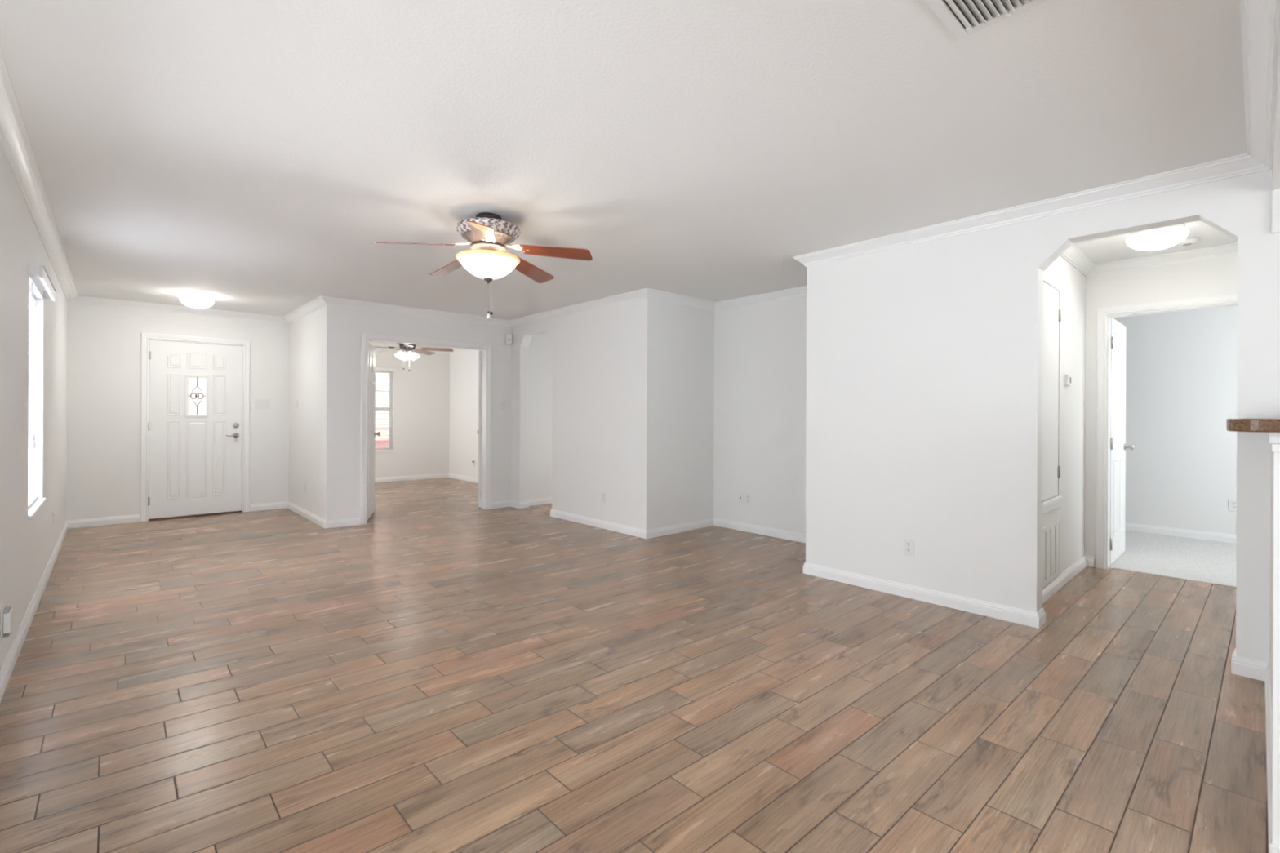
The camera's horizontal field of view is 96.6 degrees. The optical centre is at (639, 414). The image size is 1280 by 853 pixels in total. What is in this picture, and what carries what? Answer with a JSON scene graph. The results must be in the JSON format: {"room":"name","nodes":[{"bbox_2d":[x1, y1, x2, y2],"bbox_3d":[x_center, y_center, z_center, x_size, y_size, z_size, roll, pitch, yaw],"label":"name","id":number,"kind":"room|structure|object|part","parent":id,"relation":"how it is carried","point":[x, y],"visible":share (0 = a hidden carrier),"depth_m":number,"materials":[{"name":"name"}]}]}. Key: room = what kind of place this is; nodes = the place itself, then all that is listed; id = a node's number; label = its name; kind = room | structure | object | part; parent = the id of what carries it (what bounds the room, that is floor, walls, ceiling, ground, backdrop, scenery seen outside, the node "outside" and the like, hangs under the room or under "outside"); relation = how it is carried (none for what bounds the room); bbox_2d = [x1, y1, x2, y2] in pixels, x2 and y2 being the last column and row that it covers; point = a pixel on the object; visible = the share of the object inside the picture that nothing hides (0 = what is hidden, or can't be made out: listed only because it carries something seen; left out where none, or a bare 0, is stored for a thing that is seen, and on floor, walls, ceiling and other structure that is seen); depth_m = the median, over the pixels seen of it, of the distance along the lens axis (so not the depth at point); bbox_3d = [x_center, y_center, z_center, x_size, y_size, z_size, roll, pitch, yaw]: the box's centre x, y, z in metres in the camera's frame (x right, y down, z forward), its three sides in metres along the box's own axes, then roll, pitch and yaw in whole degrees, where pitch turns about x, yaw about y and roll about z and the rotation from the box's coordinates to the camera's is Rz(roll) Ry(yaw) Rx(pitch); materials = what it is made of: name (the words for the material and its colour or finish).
{"room":"empty living room","nodes":[
{"label":"empty living room","id":0,"kind":"room"},
{"bbox_2d":[0,144,67,671],"bbox_3d":[-1.777,-0.008,1.306,0.120,2.440,12.570,0,0,-43],"label":"wall","id":1,"kind":"structure","parent":0,"point":[27,547],"depth_m":3.14,"materials":[{"name":"white paint"}]},
{"bbox_2d":[0,605,13,638],"bbox_3d":[-2.810,0.919,2.534,0.029,0.124,0.080,0,0,-43],"label":"plug","id":2,"kind":"object","parent":1,"relation":"attached to","point":[6,613],"visible":1,"depth_m":2.51,"materials":[{"name":"white plastic"}]},
{"bbox_3d":[-2.819,0.919,2.526,0.005,0.124,0.080,0,0,-43],"label":"wall plate","id":3,"kind":"part","parent":2,"relation":"part of","materials":[{"name":"white plastic"}]},
{"bbox_2d":[27,497,46,519],"bbox_3d":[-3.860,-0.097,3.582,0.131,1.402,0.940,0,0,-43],"label":"window sill","id":4,"kind":"structure","parent":1,"relation":"in","point":[37,504],"depth_m":3.57,"materials":[{"name":"white plastic"}]},
{"bbox_2d":[28,263,56,507],"bbox_3d":[-3.825,-0.143,3.613,0.128,1.458,0.968,0,0,-43],"label":"window blind","id":5,"kind":"object","parent":1,"relation":"attached to","point":[41,270],"visible":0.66,"depth_m":3.70,"materials":[{"name":"white plastic"}]},
{"bbox_3d":[-3.860,0.570,3.585,0.044,0.016,0.888,0,0,-43],"label":"rail","id":6,"kind":"part","parent":5,"relation":"part of","materials":[{"name":"white plastic"}]},
{"bbox_3d":[-4.064,-0.136,3.829,0.002,1.415,0.002,0,0,-43],"label":"ladder cord","id":7,"kind":"part","parent":5,"relation":"part of","materials":[{"name":"white fabric"}]},
{"bbox_2d":[53,510,54,525],"bbox_3d":[-4.752,0.838,4.626,0.008,0.114,0.070,0,0,-43],"label":"wall outlet","id":8,"kind":"object","parent":1,"relation":"attached to","point":[53,510],"visible":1,"depth_m":4.60,"materials":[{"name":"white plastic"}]},
{"bbox_2d":[0,514,139,702],"bbox_3d":[-1.568,1.170,1.586,0.575,0.084,12.450,0,0,-43],"label":"baseboard","id":9,"kind":"structure","parent":1,"relation":"attached to","point":[7,668],"depth_m":3.72,"materials":[{"name":"white paint"}]},
{"bbox_2d":[66,302,288,521],"bbox_3d":[-5.293,-0.024,6.695,2.252,2.440,0.120,0,0,-43],"label":"wall","id":10,"kind":"structure","parent":0,"point":[104,353],"depth_m":6.28,"materials":[{"name":"white paint"}]},
{"bbox_2d":[140,332,249,521],"bbox_3d":[-5.220,0.141,6.731,1.013,2.110,0.167,0,0,-43],"label":"door","id":11,"kind":"structure","parent":10,"relation":"in","point":[195,390],"depth_m":6.69,"materials":[{"name":"white paint"}]},
{"bbox_3d":[-5.201,-0.218,6.703,0.222,0.496,0.012,0,0,-43],"label":"lite frame","id":12,"kind":"part","parent":11,"relation":"part of","materials":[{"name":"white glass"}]},
{"bbox_3d":[-5.215,-0.218,6.719,0.178,0.452,0.008,0,0,-43],"label":"leaded glass","id":13,"kind":"part","parent":11,"relation":"part of","materials":[{"name":"glass"}]},
{"bbox_3d":[-4.939,0.253,6.915,0.140,0.064,0.057,0,0,-43],"label":"lever handle","id":14,"kind":"part","parent":11,"relation":"part of","materials":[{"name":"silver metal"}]},
{"bbox_2d":[288,306,324,519],"bbox_3d":[-4.740,-0.021,7.667,0.120,2.440,4.100,0,0,-43],"label":"wall","id":15,"kind":"structure","parent":0,"point":[306,334],"depth_m":6.64,"materials":[{"name":"white paint"}]},
{"bbox_2d":[249,501,359,528],"bbox_3d":[-3.943,1.159,6.648,1.894,0.084,0.412,0,0,37],"label":"baseboard","id":16,"kind":"structure","parent":15,"relation":"attached to","point":[325,524],"depth_m":6.52,"materials":[{"name":"white paint"}]},
{"bbox_2d":[303,482,306,492],"bbox_3d":[-3.924,0.850,6.682,0.008,0.114,0.070,0,0,-43],"label":"wall outlet","id":17,"kind":"object","parent":15,"relation":"attached to","point":[304,486],"visible":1,"depth_m":6.67,"materials":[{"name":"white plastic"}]},
{"bbox_2d":[374,347,449,478],"bbox_3d":[-4.725,-0.021,10.005,3.070,2.440,0.120,0,0,-43],"label":"wall","id":18,"kind":"structure","parent":0,"point":[420,418],"depth_m":10.51,"materials":[{"name":"white paint"}]},
{"bbox_2d":[374,370,394,453],"bbox_3d":[-4.777,-0.058,9.947,0.935,1.457,0.127,0,0,-43],"label":"window","id":19,"kind":"structure","parent":18,"relation":"in","point":[390,391],"depth_m":10.25,"materials":[{"name":"white plastic"}]},
{"bbox_3d":[-4.769,0.654,9.935,0.935,0.032,0.096,0,0,-43],"label":"sill","id":20,"kind":"part","parent":19,"relation":"part of","materials":[{"name":"white paint"}]},
{"bbox_2d":[374,366,396,450],"bbox_3d":[-4.748,-0.101,9.916,0.979,1.474,0.121,0,0,-43],"label":"window blind","id":21,"kind":"object","parent":19,"relation":"attached to","point":[377,368],"visible":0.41,"depth_m":10.13,"materials":[{"name":"white plastic"}]},
{"bbox_2d":[370,342,473,353],"bbox_3d":[-3.470,-1.197,8.560,2.950,0.076,3.700,0,0,-43],"label":"trim","id":22,"kind":"structure","parent":18,"relation":"attached to","point":[455,349],"depth_m":10.40,"materials":[{"name":"white paint"}]},
{"bbox_2d":[374,472,478,483],"bbox_3d":[-3.481,1.162,8.560,2.950,0.084,3.700,0,0,-43],"label":"baseboard","id":23,"kind":"structure","parent":18,"relation":"attached to","point":[437,475],"depth_m":10.42,"materials":[{"name":"white paint"}]},
{"bbox_2d":[323,304,511,520],"bbox_3d":[-2.546,-0.012,6.819,2.198,2.440,0.120,0,0,-43],"label":"wall","id":24,"kind":"structure","parent":0,"point":[344,326],"depth_m":6.23,"materials":[{"name":"white paint"}]},
{"bbox_2d":[360,332,491,524],"bbox_3d":[-2.624,0.153,7.183,1.898,2.110,0.796,0,0,-43],"label":"door frame","id":25,"kind":"structure","parent":24,"relation":"in","point":[368,433],"depth_m":6.88,"materials":[{"name":"white paint"}]},
{"bbox_3d":[-3.238,0.240,7.040,0.067,0.060,0.060,0,0,-19],"label":"knob","id":26,"kind":"part","parent":25,"relation":"part of","materials":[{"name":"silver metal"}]},
{"bbox_2d":[506,333,512,344],"bbox_3d":[-1.706,-0.983,7.458,0.080,0.130,0.071,0,0,-5],"label":"sensor","id":27,"kind":"object","parent":24,"relation":"attached to","point":[508,336],"visible":1,"depth_m":7.42,"materials":[{"name":"white plastic"}]},
{"bbox_2d":[448,349,481,478],"bbox_3d":[-2.346,-0.011,9.600,0.120,2.440,3.700,0,0,-43],"label":"wall","id":28,"kind":"structure","parent":0,"point":[464,366],"depth_m":10.47,"materials":[{"name":"white paint"}]},
{"bbox_2d":[511,326,552,501],"bbox_3d":[-0.902,-0.004,8.245,2.152,2.440,0.250,0,0,-43],"label":"wall","id":29,"kind":"structure","parent":0,"point":[540,346],"depth_m":7.64,"materials":[{"name":"white paint"}]},
{"bbox_2d":[491,497,551,508],"bbox_3d":[-0.937,1.173,8.065,2.440,0.084,0.235,0,0,-43],"label":"baseboard","id":30,"kind":"structure","parent":29,"relation":"attached to","point":[504,504],"depth_m":7.45,"materials":[{"name":"white paint"}]},
{"bbox_2d":[515,297,656,529],"bbox_3d":[-0.726,-0.004,6.555,0.120,2.440,2.475,0,0,-43],"label":"wall","id":31,"kind":"structure","parent":0,"point":[604,359],"depth_m":6.13,"materials":[{"name":"white paint"}]},
{"bbox_2d":[601,491,605,502],"bbox_3d":[-0.386,0.885,6.086,0.008,0.114,0.070,0,0,-43],"label":"wall outlet","id":32,"kind":"object","parent":31,"relation":"attached to","point":[603,494],"visible":1,"depth_m":6.08,"materials":[{"name":"white plastic"}]},
{"bbox_2d":[0,0,1247,348],"bbox_3d":[0.502,-1.258,5.067,8.562,0.080,15.020,0,0,-43],"label":"ceiling","id":33,"kind":"structure","parent":0,"point":[251,156],"depth_m":2.43,"materials":[{"name":"white paint"}]},
{"bbox_2d":[179,292,213,308],"bbox_3d":[-4.600,-1.168,5.928,0.284,0.144,0.284,0,0,-43],"label":"flush ceiling light","id":34,"kind":"object","parent":33,"relation":"attached to","point":[197,300],"visible":1,"depth_m":5.84,"materials":[{"name":"white glass"}]},
{"bbox_2d":[373,342,453,371],"bbox_3d":[-3.499,-0.939,8.470,1.227,0.593,1.280,0,0,-43],"label":"ceiling fan","id":35,"kind":"object","parent":33,"relation":"hanging from","point":[407,353],"visible":0.84,"depth_m":8.48,"materials":[{"name":"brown wood"}]},
{"bbox_3d":[-3.784,-0.976,8.214,0.460,0.006,0.135,-2,14,-42],"label":"fan blade","id":36,"kind":"part","parent":35,"relation":"part of","materials":[{"name":"brown wood"}]},
{"bbox_3d":[-3.552,-0.875,8.410,0.123,0.127,0.122,0,0,-43],"label":"lamp shade","id":37,"kind":"part","parent":35,"relation":"part of","materials":[{"name":"white glass"}]},
{"bbox_3d":[-3.553,-0.875,8.588,0.122,0.127,0.123,0,0,-43],"label":"lamp shade","id":38,"kind":"part","parent":35,"relation":"part of","materials":[{"name":"white glass"}]},
{"bbox_3d":[-3.290,-0.974,8.106,0.135,0.006,0.460,14,-4,-23],"label":"fan blade","id":39,"kind":"part","parent":35,"relation":"part of","materials":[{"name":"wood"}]},
{"bbox_3d":[-3.374,-0.874,8.411,0.122,0.127,0.123,0,0,-43],"label":"lamp shade","id":40,"kind":"part","parent":35,"relation":"part of","materials":[{"name":"white glass"}]},
{"bbox_3d":[-3.375,-0.874,8.589,0.123,0.127,0.122,0,0,-43],"label":"lamp shade","id":41,"kind":"part","parent":35,"relation":"part of","materials":[{"name":"white glass"}]},
{"bbox_3d":[-3.371,-0.974,8.919,0.135,0.006,0.460,-13,-4,12],"label":"fan blade","id":42,"kind":"part","parent":35,"relation":"part of","materials":[{"name":"brown wood"}]},
{"bbox_3d":[-3.035,-0.973,8.542,0.460,0.006,0.135,2,-13,-6],"label":"fan blade","id":43,"kind":"part","parent":35,"relation":"part of","materials":[{"name":"brown wood"}]},
{"bbox_2d":[372,212,592,319],"bbox_3d":[-0.971,-0.906,3.551,1.254,0.635,1.225,0,0,-43],"label":"ceiling fan","id":44,"kind":"object","parent":33,"relation":"hanging from","point":[489,236],"visible":1,"depth_m":3.45,"materials":[{"name":"brown wood"}]},
{"bbox_3d":[-1.314,-0.993,3.321,0.437,0.006,0.138,-7,17,-29],"label":"fan blade","id":45,"kind":"part","parent":44,"relation":"part of","materials":[{"name":"brown wood"}]},
{"bbox_3d":[-1.254,-0.993,3.824,0.437,0.006,0.138,-9,7,42],"label":"fan blade","id":46,"kind":"part","parent":44,"relation":"part of","materials":[{"name":"brown wood"}]},
{"bbox_3d":[-0.854,-0.991,3.108,0.138,0.006,0.437,13,4,-12],"label":"fan blade","id":47,"kind":"part","parent":44,"relation":"part of","materials":[{"name":"brown wood"}]},
{"bbox_3d":[-0.938,-0.904,3.531,0.386,0.130,0.386,0,0,-43],"label":"lamp shade","id":48,"kind":"part","parent":44,"relation":"part of","materials":[{"name":"white glass"}]},
{"bbox_3d":[-0.936,-0.726,3.528,0.004,0.172,0.004,0,0,25],"label":"pull chain","id":49,"kind":"part","parent":44,"relation":"part of","materials":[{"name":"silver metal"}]},
{"bbox_3d":[-0.757,-0.991,3.922,0.138,0.006,0.437,-14,-12,23],"label":"fan blade","id":50,"kind":"part","parent":44,"relation":"part of","materials":[{"name":"brown wood"}]},
{"bbox_3d":[-0.510,-0.990,3.480,0.437,0.006,0.138,7,-12,7],"label":"fan blade","id":51,"kind":"part","parent":44,"relation":"part of","materials":[{"name":"brown wood"}]},
{"bbox_2d":[924,0,1046,39],"bbox_3d":[1.010,-1.206,1.588,0.356,0.020,0.356,0,0,-43],"label":"ceiling vent","id":52,"kind":"object","parent":33,"relation":"in","point":[962,18],"visible":1,"depth_m":1.71,"materials":[{"name":"white plastic"}]},
{"bbox_3d":[1.110,-1.200,1.716,0.024,0.009,0.012,0,0,-43],"label":"damper lever","id":53,"kind":"part","parent":52,"relation":"part of","materials":[{"name":"white plastic"}]},
{"bbox_2d":[1125,222,1189,250],"bbox_3d":[3.332,-1.130,3.680,0.304,0.150,0.304,0,0,-43],"label":"flush ceiling light","id":54,"kind":"object","parent":33,"relation":"attached to","point":[1162,237],"visible":0.95,"depth_m":3.60,"materials":[{"name":"white glass"}]},
{"bbox_2d":[1176,236,1199,245],"bbox_3d":[3.761,-1.185,3.923,0.120,0.037,0.120,0,0,-43],"label":"smoke detector","id":55,"kind":"object","parent":33,"relation":"attached to","point":[1192,240],"visible":0.89,"depth_m":3.89,"materials":[{"name":"white plastic"}]},
{"bbox_2d":[0,477,1268,852],"bbox_3d":[-0.309,1.248,4.330,6.387,0.060,15.020,0,0,-43],"label":"floor","id":56,"kind":"structure","parent":0,"point":[441,672],"depth_m":2.41,"materials":[{"name":"brown wood"}]},
{"bbox_2d":[655,299,714,528],"bbox_3d":[0.490,0.002,6.074,1.017,2.440,0.120,0,0,-43],"label":"wall","id":57,"kind":"structure","parent":0,"point":[685,370],"depth_m":5.96,"materials":[{"name":"white paint"}]},
{"bbox_2d":[713,295,806,533],"bbox_3d":[1.480,0.006,5.661,0.120,2.440,1.830,0,0,-43],"label":"wall","id":58,"kind":"structure","parent":0,"point":[760,446],"depth_m":5.82,"materials":[{"name":"white paint"}]},
{"bbox_2d":[737,492,743,503],"bbox_3d":[1.060,0.882,6.011,0.017,0.114,0.070,0,0,-43],"label":"plate","id":59,"kind":"object","parent":58,"relation":"attached to","point":[740,495],"visible":1,"depth_m":6.01,"materials":[{"name":"white plastic"}]},
{"bbox_2d":[745,493,751,505],"bbox_3d":[1.125,0.881,5.947,0.008,0.114,0.070,0,0,-43],"label":"wall outlet","id":60,"kind":"object","parent":58,"relation":"attached to","point":[748,496],"visible":1,"depth_m":5.94,"materials":[{"name":"white plastic"}]},
{"bbox_2d":[805,168,1279,663],"bbox_3d":[3.475,0.015,2.090,0.140,2.440,6.365,0,0,-43],"label":"wall","id":61,"kind":"structure","parent":0,"point":[925,360],"depth_m":3.56,"materials":[{"name":"white paint"}]},
{"bbox_2d":[0,0,1279,327],"bbox_3d":[-1.190,-1.187,4.620,5.227,0.076,8.486,0,0,-43],"label":"trim","id":62,"kind":"structure","parent":61,"relation":"attached to","point":[1260,19],"depth_m":3.16,"materials":[{"name":"white paint"}]},
{"bbox_2d":[550,509,1093,628],"bbox_3d":[1.319,1.183,5.700,2.007,0.084,4.882,0,0,-43],"label":"baseboard","id":63,"kind":"structure","parent":61,"relation":"attached to","point":[1027,618],"depth_m":4.13,"materials":[{"name":"white paint"}]},
{"bbox_2d":[903,537,914,556],"bbox_3d":[1.801,0.889,3.822,0.008,0.114,0.070,0,0,-43],"label":"wall outlet","id":64,"kind":"object","parent":61,"relation":"attached to","point":[908,544],"visible":1,"depth_m":3.82,"materials":[{"name":"white plastic"}]},
{"bbox_2d":[1042,255,1085,588],"bbox_3d":[2.939,0.013,4.102,1.798,2.440,0.120,0,0,-43],"label":"wall","id":65,"kind":"structure","parent":0,"point":[1070,283],"depth_m":4.31,"materials":[{"name":"white paint"}]},
{"bbox_2d":[1042,520,1060,587],"bbox_3d":[2.736,0.939,3.830,0.670,0.385,0.009,0,0,-43],"label":"air vent","id":66,"kind":"object","parent":65,"relation":"in","point":[1051,532],"visible":0.62,"depth_m":3.88,"materials":[{"name":"white plastic"}]},
{"bbox_2d":[1042,281,1062,514],"bbox_3d":[2.739,-0.113,3.837,0.699,1.530,0.046,0,0,-43],"label":"cabinet door","id":67,"kind":"structure","parent":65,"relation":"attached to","point":[1051,313],"depth_m":3.91,"materials":[{"name":"white paint"}]},
{"bbox_3d":[2.744,0.614,3.828,0.699,0.075,0.021,0,0,-43],"label":"sill moulding","id":68,"kind":"part","parent":67,"relation":"part of","materials":[{"name":"white paint"}]},
{"bbox_2d":[1063,373,1071,386],"bbox_3d":[3.133,-0.251,4.179,0.104,0.088,0.026,0,0,-43],"label":"thermostat","id":69,"kind":"object","parent":65,"relation":"attached to","point":[1067,378],"visible":1,"depth_m":4.15,"materials":[{"name":"white plastic"}]},
{"bbox_3d":[3.126,-0.251,4.186,0.104,0.088,0.007,0,0,-43],"label":"plate","id":70,"kind":"part","parent":69,"relation":"part of","materials":[{"name":"white plastic"}]},
{"bbox_2d":[1060,242,1237,276],"bbox_3d":[3.329,-1.167,3.685,1.798,0.076,1.015,0,0,-43],"label":"trim","id":71,"kind":"structure","parent":65,"relation":"attached to","point":[1073,255],"depth_m":4.28,"materials":[{"name":"white paint"}]},
{"bbox_2d":[1084,255,1237,567],"bbox_3d":[4.000,0.017,4.366,0.120,2.440,4.200,0,0,-43],"label":"wall","id":72,"kind":"structure","parent":0,"point":[1218,276],"depth_m":4.49,"materials":[{"name":"white paint"}]},
{"bbox_2d":[1095,293,1237,568],"bbox_3d":[4.293,0.192,4.590,0.892,2.094,0.907,0,0,-43],"label":"door","id":73,"kind":"structure","parent":72,"relation":"in","point":[1111,446],"depth_m":4.59,"materials":[{"name":"white paint"}]},
{"bbox_3d":[4.357,0.289,5.082,0.060,0.060,0.067,0,0,-43],"label":"knob","id":74,"kind":"part","parent":73,"relation":"part of","materials":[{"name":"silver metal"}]},
{"bbox_2d":[1108,530,1236,587],"bbox_3d":[4.764,1.269,5.143,2.175,0.064,4.500,0,0,-43],"label":"floor","id":75,"kind":"structure","parent":0,"point":[1204,561],"depth_m":4.89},
{"bbox_2d":[1112,306,1237,534],"bbox_3d":[5.559,0.024,5.802,0.120,2.440,4.200,0,0,-43],"label":"wall","id":76,"kind":"structure","parent":0,"point":[1181,366],"depth_m":5.79,"materials":[{"name":"white paint"}]},
{"bbox_2d":[1124,522,1236,543],"bbox_3d":[4.774,1.198,5.084,2.000,0.084,4.200,0,0,-43],"label":"baseboard","id":77,"kind":"structure","parent":76,"relation":"attached to","point":[1221,537],"depth_m":5.77,"materials":[{"name":"white paint"}]},
{"bbox_2d":[1228,498,1236,511],"bbox_3d":[5.737,0.875,5.510,0.008,0.114,0.070,0,0,-43],"label":"wall outlet","id":78,"kind":"object","parent":76,"relation":"attached to","point":[1232,503],"visible":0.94,"depth_m":5.52,"materials":[{"name":"white plastic"}]},
{"bbox_2d":[1269,17,1279,723],"bbox_3d":[1.388,0.006,1.121,4.284,2.440,0.160,0,0,-43],"label":"wall","id":79,"kind":"structure","parent":0,"point":[1276,148],"depth_m":2.26,"materials":[{"name":"white paint"}]},
{"bbox_2d":[1231,648,1272,852],"bbox_3d":[2.312,1.187,2.161,1.777,0.084,0.137,0,0,-43],"label":"baseboard","id":80,"kind":"structure","parent":79,"relation":"attached to","point":[1244,667],"depth_m":2.39,"materials":[{"name":"white paint"}]},
{"bbox_2d":[1226,417,1279,432],"bbox_3d":[2.351,0.032,1.964,1.720,0.035,0.422,0,0,-43],"label":"countertop","id":81,"kind":"structure","parent":79,"relation":"on","point":[1235,424],"depth_m":1.50,"materials":[{"name":"brown stone"}]},
{"bbox_2d":[1269,432,1279,852],"bbox_3d":[1.728,0.637,1.463,0.032,1.180,0.158,0,0,-43],"label":"trim","id":82,"kind":"structure","parent":79,"relation":"attached to","point":[1274,437],"depth_m":1.51,"materials":[{"name":"white paint"}]},
{"label":"outside","id":83,"kind":"structure","parent":0,"visible":0},
{"bbox_3d":[-6.701,1.365,10.217,16.000,0.150,2.300,0,0,-43],"label":"ground","id":84,"kind":"structure","parent":83,"visible":0},
{"bbox_2d":[148,373,389,449],"bbox_3d":[-7.171,-0.712,11.475,11.000,4.200,0.200,0,0,-43],"label":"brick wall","id":85,"kind":"structure","parent":84,"relation":"on","point":[378,375],"depth_m":12.68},
{"bbox_2d":[375,437,389,448],"bbox_3d":[-5.259,0.876,10.646,1.100,0.840,0.760,0,0,-43],"label":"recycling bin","id":86,"kind":"object","parent":84,"relation":"on","point":[377,441],"visible":0.05,"depth_m":10.61,"materials":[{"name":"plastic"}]},
{"bbox_3d":[-5.230,0.476,10.617,1.100,0.040,0.680,0,0,-43],"label":"lid","id":87,"kind":"part","parent":86,"relation":"part of","materials":[{"name":"pink plastic"}]}
]}

